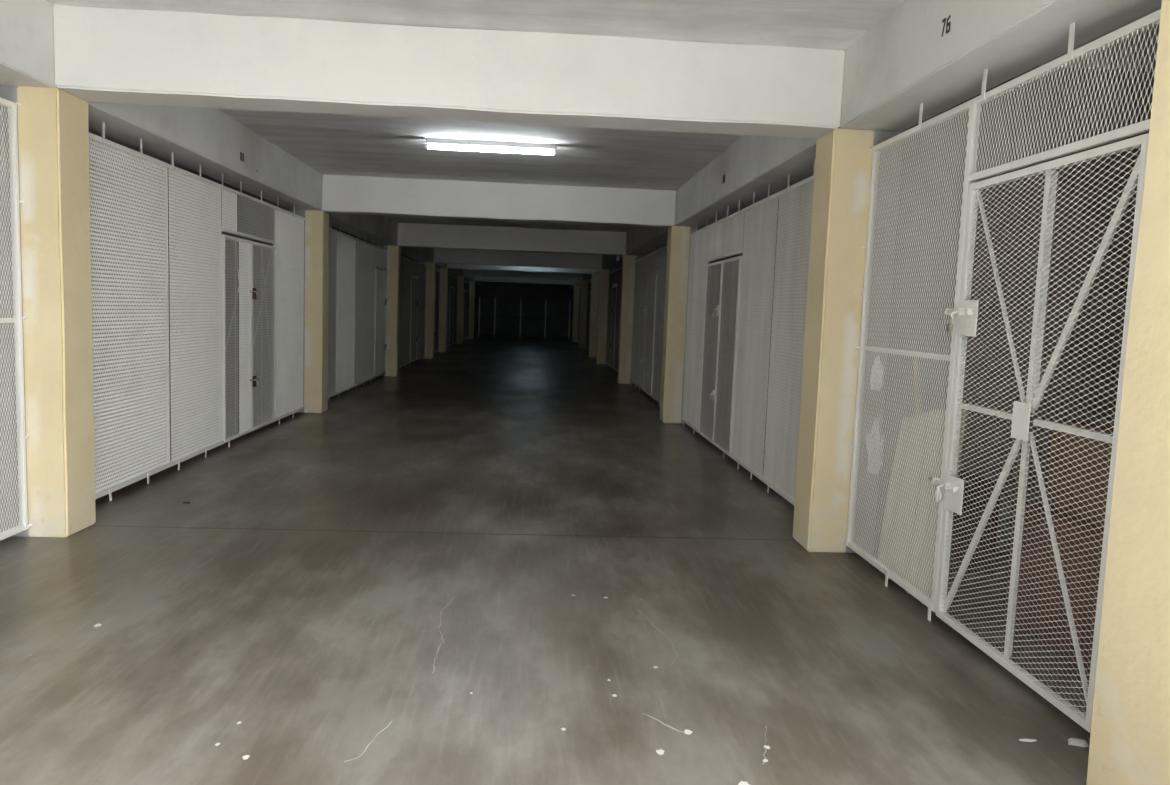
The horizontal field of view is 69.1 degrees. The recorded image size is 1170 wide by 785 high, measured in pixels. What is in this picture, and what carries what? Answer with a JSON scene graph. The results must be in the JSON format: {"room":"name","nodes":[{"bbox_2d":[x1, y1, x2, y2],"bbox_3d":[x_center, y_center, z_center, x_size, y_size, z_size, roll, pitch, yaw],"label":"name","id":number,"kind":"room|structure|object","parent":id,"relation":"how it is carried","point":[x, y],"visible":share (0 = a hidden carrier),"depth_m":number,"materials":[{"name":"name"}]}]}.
{"room":"basement storage corridor","nodes":[
{"label":"basement storage corridor","id":0,"kind":"room"},
{"bbox_2d":[89,165,289,410],"bbox_3d":[-6.593,-1.397,11.224,5.352,3.141,0.150,2,6,-4],"label":"wall","id":1,"kind":"structure","parent":0,"point":[188,170],"depth_m":11.22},
{"bbox_2d":[328,225,376,374],"bbox_3d":[-6.960,-2.009,17.419,5.352,3.141,0.150,2,6,-4],"label":"wall","id":2,"kind":"structure","parent":0,"point":[329,225],"depth_m":17.43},
{"bbox_2d":[474,282,573,336],"bbox_3d":[-3.266,-4.672,46.757,16.200,3.281,0.200,2,6,-4],"label":"wall","id":3,"kind":"structure","parent":0,"point":[557,312],"depth_m":46.65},
{"bbox_2d":[0,334,1090,784],"bbox_3d":[-1.982,-0.826,24.211,16.200,0.152,45.500,2,6,-4],"label":"floor","id":4,"kind":"structure","parent":0,"point":[490,560],"depth_m":4.01,"materials":[{"name":"concrete"}]},
{"bbox_2d":[0,97,32,540],"bbox_3d":[-3.273,-0.314,3.695,0.055,2.680,2.764,2,6,-3],"label":"cage","id":5,"kind":"object","parent":4,"relation":"on","point":[14,201],"visible":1,"depth_m":4.97,"materials":[{"name":"white paint"}]},
{"bbox_2d":[0,85,94,536],"bbox_3d":[-3.346,-0.468,5.229,0.448,2.681,0.352,2,6,-4],"label":"pillar","id":6,"kind":"structure","parent":4,"relation":"on","point":[52,123],"depth_m":5.11,"materials":[{"name":"beige paint"}]},
{"bbox_2d":[88,122,306,500],"bbox_3d":[-3.521,-0.771,8.336,0.091,2.680,5.882,2,6,-4],"label":"cage","id":7,"kind":"object","parent":4,"relation":"on","point":[213,362],"visible":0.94,"depth_m":7.32,"materials":[{"name":"white paint"}]},
{"bbox_2d":[288,209,328,412],"bbox_3d":[-3.713,-1.077,11.425,0.447,2.677,0.354,2,6,-4],"label":"pillar","id":8,"kind":"structure","parent":4,"relation":"on","point":[316,223],"depth_m":11.28,"materials":[{"name":"beige paint"}]},
{"bbox_2d":[328,220,388,401],"bbox_3d":[-3.887,-1.381,14.523,0.091,2.681,5.865,2,6,-4],"label":"cage","id":9,"kind":"object","parent":4,"relation":"on","point":[344,322],"visible":0.84,"depth_m":14.40,"materials":[{"name":"white paint"}]},
{"bbox_2d":[377,245,400,375],"bbox_3d":[-4.080,-1.689,17.620,0.446,2.678,0.354,2,6,-4],"label":"pillar","id":10,"kind":"structure","parent":4,"relation":"on","point":[393,258],"depth_m":17.47,"materials":[{"name":"beige paint"}]},
{"bbox_2d":[399,256,425,366],"bbox_3d":[-4.253,-1.993,20.718,0.091,2.680,5.865,2,6,-4],"label":"cage","id":11,"kind":"object","parent":4,"relation":"on","point":[412,299],"visible":0.77,"depth_m":21.04,"materials":[{"name":"white paint"}]},
{"bbox_2d":[419,262,435,358],"bbox_3d":[-4.445,-2.299,23.816,0.444,2.676,0.354,2,6,-4],"label":"pillar","id":12,"kind":"structure","parent":4,"relation":"on","point":[430,276],"depth_m":23.66,"materials":[{"name":"beige paint"}]},
{"bbox_2d":[434,270,439,351],"bbox_3d":[-4.537,-2.467,25.518,0.091,2.679,3.057,2,6,-4],"label":"cage","id":13,"kind":"object","parent":4,"relation":"on","point":[437,271],"visible":0.32,"depth_m":26.44,"materials":[{"name":"white paint"}]},
{"bbox_2d":[435,268,447,351],"bbox_3d":[-4.648,-2.636,27.220,0.446,2.679,0.355,2,6,-4],"label":"pillar","id":14,"kind":"structure","parent":4,"relation":"on","point":[443,278],"depth_m":27.07,"materials":[{"name":"beige paint"}]},
{"bbox_2d":[447,271,457,346],"bbox_3d":[-4.821,-2.940,30.319,0.091,2.681,5.865,2,6,-4],"label":"cage","id":15,"kind":"object","parent":4,"relation":"on","point":[452,281],"visible":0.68,"depth_m":31.20,"materials":[{"name":"white paint"}]},
{"bbox_2d":[452,275,463,343],"bbox_3d":[-5.014,-3.248,33.416,0.446,2.681,0.353,2,6,-4],"label":"pillar","id":16,"kind":"structure","parent":4,"relation":"on","point":[460,281],"depth_m":33.26,"materials":[{"name":"beige paint"}]},
{"bbox_2d":[463,281,469,339],"bbox_3d":[-5.188,-3.551,36.514,0.091,2.680,5.865,2,6,-4],"label":"cage","id":17,"kind":"object","parent":4,"relation":"on","point":[467,284],"visible":0.56,"depth_m":37.67,"materials":[{"name":"white paint"}]},
{"bbox_2d":[466,281,474,338],"bbox_3d":[-5.381,-3.858,39.611,0.443,2.678,0.352,2,6,-4],"label":"pillar","id":18,"kind":"structure","parent":4,"relation":"on","point":[472,283],"depth_m":39.46,"materials":[{"name":"beige paint"}]},
{"bbox_2d":[478,297,570,339],"bbox_3d":[-3.062,-3.762,43.033,4.630,2.000,0.060,2,6,-4],"label":"gate","id":19,"kind":"object","parent":4,"relation":"on","point":[495,298],"visible":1,"depth_m":43.00,"materials":[{"name":"grey metal"}]},
{"bbox_2d":[572,285,579,341],"bbox_3d":[-0.338,-3.703,39.925,0.444,2.679,0.352,2,6,-4],"label":"pillar","id":20,"kind":"structure","parent":4,"relation":"on","point":[576,287],"depth_m":39.75,"materials":[{"name":"beige paint"}]},
{"bbox_2d":[579,280,590,348],"bbox_3d":[0.028,-3.092,33.730,0.449,2.680,0.354,2,6,-4],"label":"pillar","id":21,"kind":"structure","parent":4,"relation":"on","point":[584,283],"depth_m":33.55,"materials":[{"name":"beige paint"}]},
{"bbox_2d":[585,279,590,348],"bbox_3d":[0.224,-2.784,30.633,0.091,2.681,5.865,2,6,-4],"label":"cage","id":22,"kind":"object","parent":4,"relation":"on","point":[589,283],"visible":0.29,"depth_m":32.48,"materials":[{"name":"white paint"}]},
{"bbox_2d":[589,274,598,357],"bbox_3d":[0.394,-2.479,27.534,0.446,2.677,0.355,2,6,-4],"label":"pillar","id":23,"kind":"structure","parent":4,"relation":"on","point":[595,277],"depth_m":27.37,"materials":[{"name":"beige paint"}]},
{"bbox_2d":[596,269,615,364],"bbox_3d":[0.596,-2.145,24.129,0.446,2.680,0.353,2,6,-4],"label":"pillar","id":24,"kind":"structure","parent":4,"relation":"on","point":[602,325],"depth_m":23.96,"materials":[{"name":"beige paint"}]},
{"bbox_2d":[606,264,621,370],"bbox_3d":[0.792,-1.837,21.032,0.091,2.681,5.865,2,6,-4],"label":"cage","id":25,"kind":"object","parent":4,"relation":"on","point":[615,276],"visible":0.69,"depth_m":22.01,"materials":[{"name":"white paint"}]},
{"bbox_2d":[617,255,643,383],"bbox_3d":[0.963,-1.533,17.933,0.444,2.679,0.353,2,6,-4],"label":"pillar","id":26,"kind":"structure","parent":4,"relation":"on","point":[627,293],"depth_m":17.77,"materials":[{"name":"beige paint"}]},
{"bbox_2d":[630,239,666,403],"bbox_3d":[1.158,-1.225,14.837,0.091,2.681,5.865,2,6,-4],"label":"cage","id":27,"kind":"object","parent":4,"relation":"on","point":[649,290],"visible":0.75,"depth_m":15.14,"materials":[{"name":"white paint"}]},
{"bbox_2d":[660,226,702,423],"bbox_3d":[1.329,-0.921,11.737,0.446,2.678,0.354,2,6,-4],"label":"pillar","id":28,"kind":"structure","parent":4,"relation":"on","point":[678,244],"depth_m":11.57,"materials":[{"name":"beige paint"}]},
{"bbox_2d":[681,160,814,505],"bbox_3d":[1.524,-0.616,8.650,0.091,2.680,5.882,2,6,-4],"label":"cage","id":29,"kind":"object","parent":4,"relation":"on","point":[699,338],"visible":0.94,"depth_m":8.02,"materials":[{"name":"white paint"}]},
{"bbox_2d":[793,128,902,552],"bbox_3d":[1.695,-0.310,5.543,0.446,2.678,0.353,2,6,-4],"label":"pillar","id":30,"kind":"structure","parent":4,"relation":"on","point":[843,159],"depth_m":5.39,"materials":[{"name":"beige paint"}]},
{"bbox_2d":[878,408,967,603],"bbox_3d":[1.847,0.563,4.718,0.106,1.100,0.768,2,6,-4],"label":"sheet","id":31,"kind":"object","parent":4,"relation":"on","point":[966,411],"visible":0.34,"depth_m":4.74,"materials":[{"name":"beige wood"}]},
{"bbox_2d":[949,470,999,573],"bbox_3d":[2.270,0.797,5.327,0.400,0.558,0.442,1,6,-6],"label":"cardboard box","id":32,"kind":"object","parent":4,"relation":"on","point":[986,481],"visible":0.26,"depth_m":5.12,"materials":[{"name":"brown cardboard"}]},
{"bbox_2d":[843,9,1160,732],"bbox_3d":[1.806,-0.157,4.011,0.109,2.680,2.764,2,6,-4],"label":"cage","id":33,"kind":"object","parent":4,"relation":"on","point":[949,490],"visible":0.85,"depth_m":3.77,"materials":[{"name":"white paint"}]},
{"bbox_2d":[865,418,884,474],"bbox_3d":[1.804,0.320,5.264,0.080,0.358,0.206,2,6,-4],"label":"sack","id":34,"kind":"object","parent":33,"relation":"hanging from","point":[875,430],"visible":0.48,"depth_m":5.22,"materials":[{"name":"white plastic"}]},
{"bbox_2d":[870,354,883,390],"bbox_3d":[1.791,-0.130,5.202,0.057,0.229,0.165,1,6,-11],"label":"hanging bag","id":35,"kind":"object","parent":33,"relation":"hanging from","point":[878,354],"visible":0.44,"depth_m":5.17,"materials":[{"name":"white plastic"}]},
{"bbox_2d":[946,317,952,331],"bbox_3d":[1.744,-0.327,4.062,0.019,0.071,0.038,2,6,-4],"label":"padlock","id":36,"kind":"object","parent":33,"relation":"hanging from","point":[949,327],"visible":1,"depth_m":4.05,"materials":[{"name":"metal"}]},
{"bbox_2d":[1019,738,1036,741],"bbox_3d":[1.616,1.266,3.099,0.069,0.004,0.025,2,6,-4],"label":"paper scrap","id":37,"kind":"object","parent":4,"relation":"on","point":[1025,739],"visible":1,"depth_m":3.09,"materials":[{"name":"white paper"}]},
{"bbox_2d":[1003,499,1103,669],"bbox_3d":[2.479,0.897,4.010,0.550,0.628,0.752,1,6,-7],"label":"cardboard box","id":38,"kind":"object","parent":4,"relation":"on","point":[1088,653],"visible":0.22,"depth_m":3.98,"materials":[{"name":"brown cardboard"}]},
{"bbox_2d":[1046,419,1113,528],"bbox_3d":[2.530,0.375,3.931,0.480,0.428,0.552,2,6,1],"label":"cardboard box","id":39,"kind":"object","parent":38,"relation":"on","point":[1098,423],"visible":0.34,"depth_m":3.94,"materials":[{"name":"brown cardboard"}]},
{"bbox_2d":[1068,738,1088,746],"bbox_3d":[1.791,1.269,3.092,0.071,0.012,0.052,4,6,17],"label":"chip","id":40,"kind":"object","parent":4,"relation":"on","point":[1071,741],"visible":1,"depth_m":3.08,"materials":[{"name":"white"}]},
{"bbox_2d":[1086,0,1169,784],"bbox_3d":[1.886,0.006,2.327,0.446,2.679,0.607,2,6,-4],"label":"pillar","id":41,"kind":"structure","parent":4,"relation":"on","point":[1130,735],"depth_m":2.51,"materials":[{"name":"beige paint"}]},
{"bbox_2d":[46,0,1160,231],"bbox_3d":[-1.869,-4.054,24.000,16.200,0.040,45.300,2,6,-4],"label":"ceiling","id":42,"kind":"structure","parent":0,"point":[329,144],"depth_m":7.56,"materials":[{"name":"paint"}]},
{"bbox_2d":[0,0,483,284],"bbox_3d":[-4.415,-3.897,23.966,0.422,0.474,45.100,2,6,-4],"label":"beam","id":43,"kind":"structure","parent":42,"relation":"attached to","point":[210,138],"depth_m":7.17,"materials":[{"name":"paint"}]},
{"bbox_2d":[53,5,844,137],"bbox_3d":[-0.757,-1.955,5.236,4.675,0.487,0.358,2,6,-4],"label":"cross beam","id":44,"kind":"structure","parent":42,"relation":"attached to","point":[103,54],"depth_m":5.07,"materials":[{"name":"white paint"}]},
{"bbox_2d":[425,138,555,155],"bbox_3d":[-0.936,-2.450,8.480,1.295,0.104,0.088,2,6,-4],"label":"fluorescent light","id":45,"kind":"object","parent":42,"relation":"attached to","point":[437,141],"visible":1,"depth_m":8.46,"materials":[{"name":"white plastic"}]},
{"bbox_2d":[322,174,675,227],"bbox_3d":[-1.122,-2.566,11.431,4.683,0.485,0.362,2,6,-4],"label":"cross beam","id":46,"kind":"structure","parent":42,"relation":"attached to","point":[341,194],"depth_m":11.26,"materials":[{"name":"white paint"}]},
{"bbox_2d":[398,223,625,255],"bbox_3d":[-1.491,-3.177,17.625,4.680,0.487,0.358,2,6,-4],"label":"cross beam","id":47,"kind":"structure","parent":42,"relation":"attached to","point":[418,235],"depth_m":17.45,"materials":[{"name":"white paint"}]},
{"bbox_2d":[434,248,601,268],"bbox_3d":[-1.858,-3.788,23.821,4.679,0.484,0.358,2,6,-4],"label":"cross beam","id":48,"kind":"structure","parent":42,"relation":"attached to","point":[441,255],"depth_m":23.65,"materials":[{"name":"white paint"}]},
{"bbox_2d":[447,263,593,273],"bbox_3d":[-2.059,-4.125,27.226,4.679,0.487,0.358,2,6,-4],"label":"cross beam","id":49,"kind":"structure","parent":42,"relation":"attached to","point":[449,265],"depth_m":27.08,"materials":[{"name":"white paint"}]},
{"bbox_2d":[463,269,582,279],"bbox_3d":[-2.425,-4.736,33.422,4.682,0.484,0.363,2,6,-4],"label":"cross beam","id":50,"kind":"structure","parent":42,"relation":"attached to","point":[466,272],"depth_m":33.26,"materials":[{"name":"white paint"}]},
{"bbox_2d":[474,276,574,284],"bbox_3d":[-2.793,-5.347,39.617,4.683,0.485,0.356,2,6,-4],"label":"cross beam","id":51,"kind":"structure","parent":42,"relation":"attached to","point":[476,278],"depth_m":39.46,"materials":[{"name":"white paint"}]},
{"bbox_2d":[569,0,1161,288],"bbox_3d":[0.655,-3.740,24.281,0.402,0.474,45.100,2,6,-4],"label":"beam","id":52,"kind":"structure","parent":42,"relation":"attached to","point":[936,54],"depth_m":4.39,"materials":[{"name":"paint"}]},
{"bbox_2d":[703,196,811,425],"bbox_3d":[4.228,-1.063,11.897,5.354,3.141,0.150,2,6,-4],"label":"wall","id":53,"kind":"structure","parent":0,"point":[767,196],"depth_m":11.70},
{"bbox_2d":[874,66,1154,551],"bbox_3d":[4.594,-0.452,5.702,5.354,3.141,0.150,2,6,-4],"label":"wall","id":54,"kind":"structure","parent":0,"point":[1129,213],"depth_m":5.49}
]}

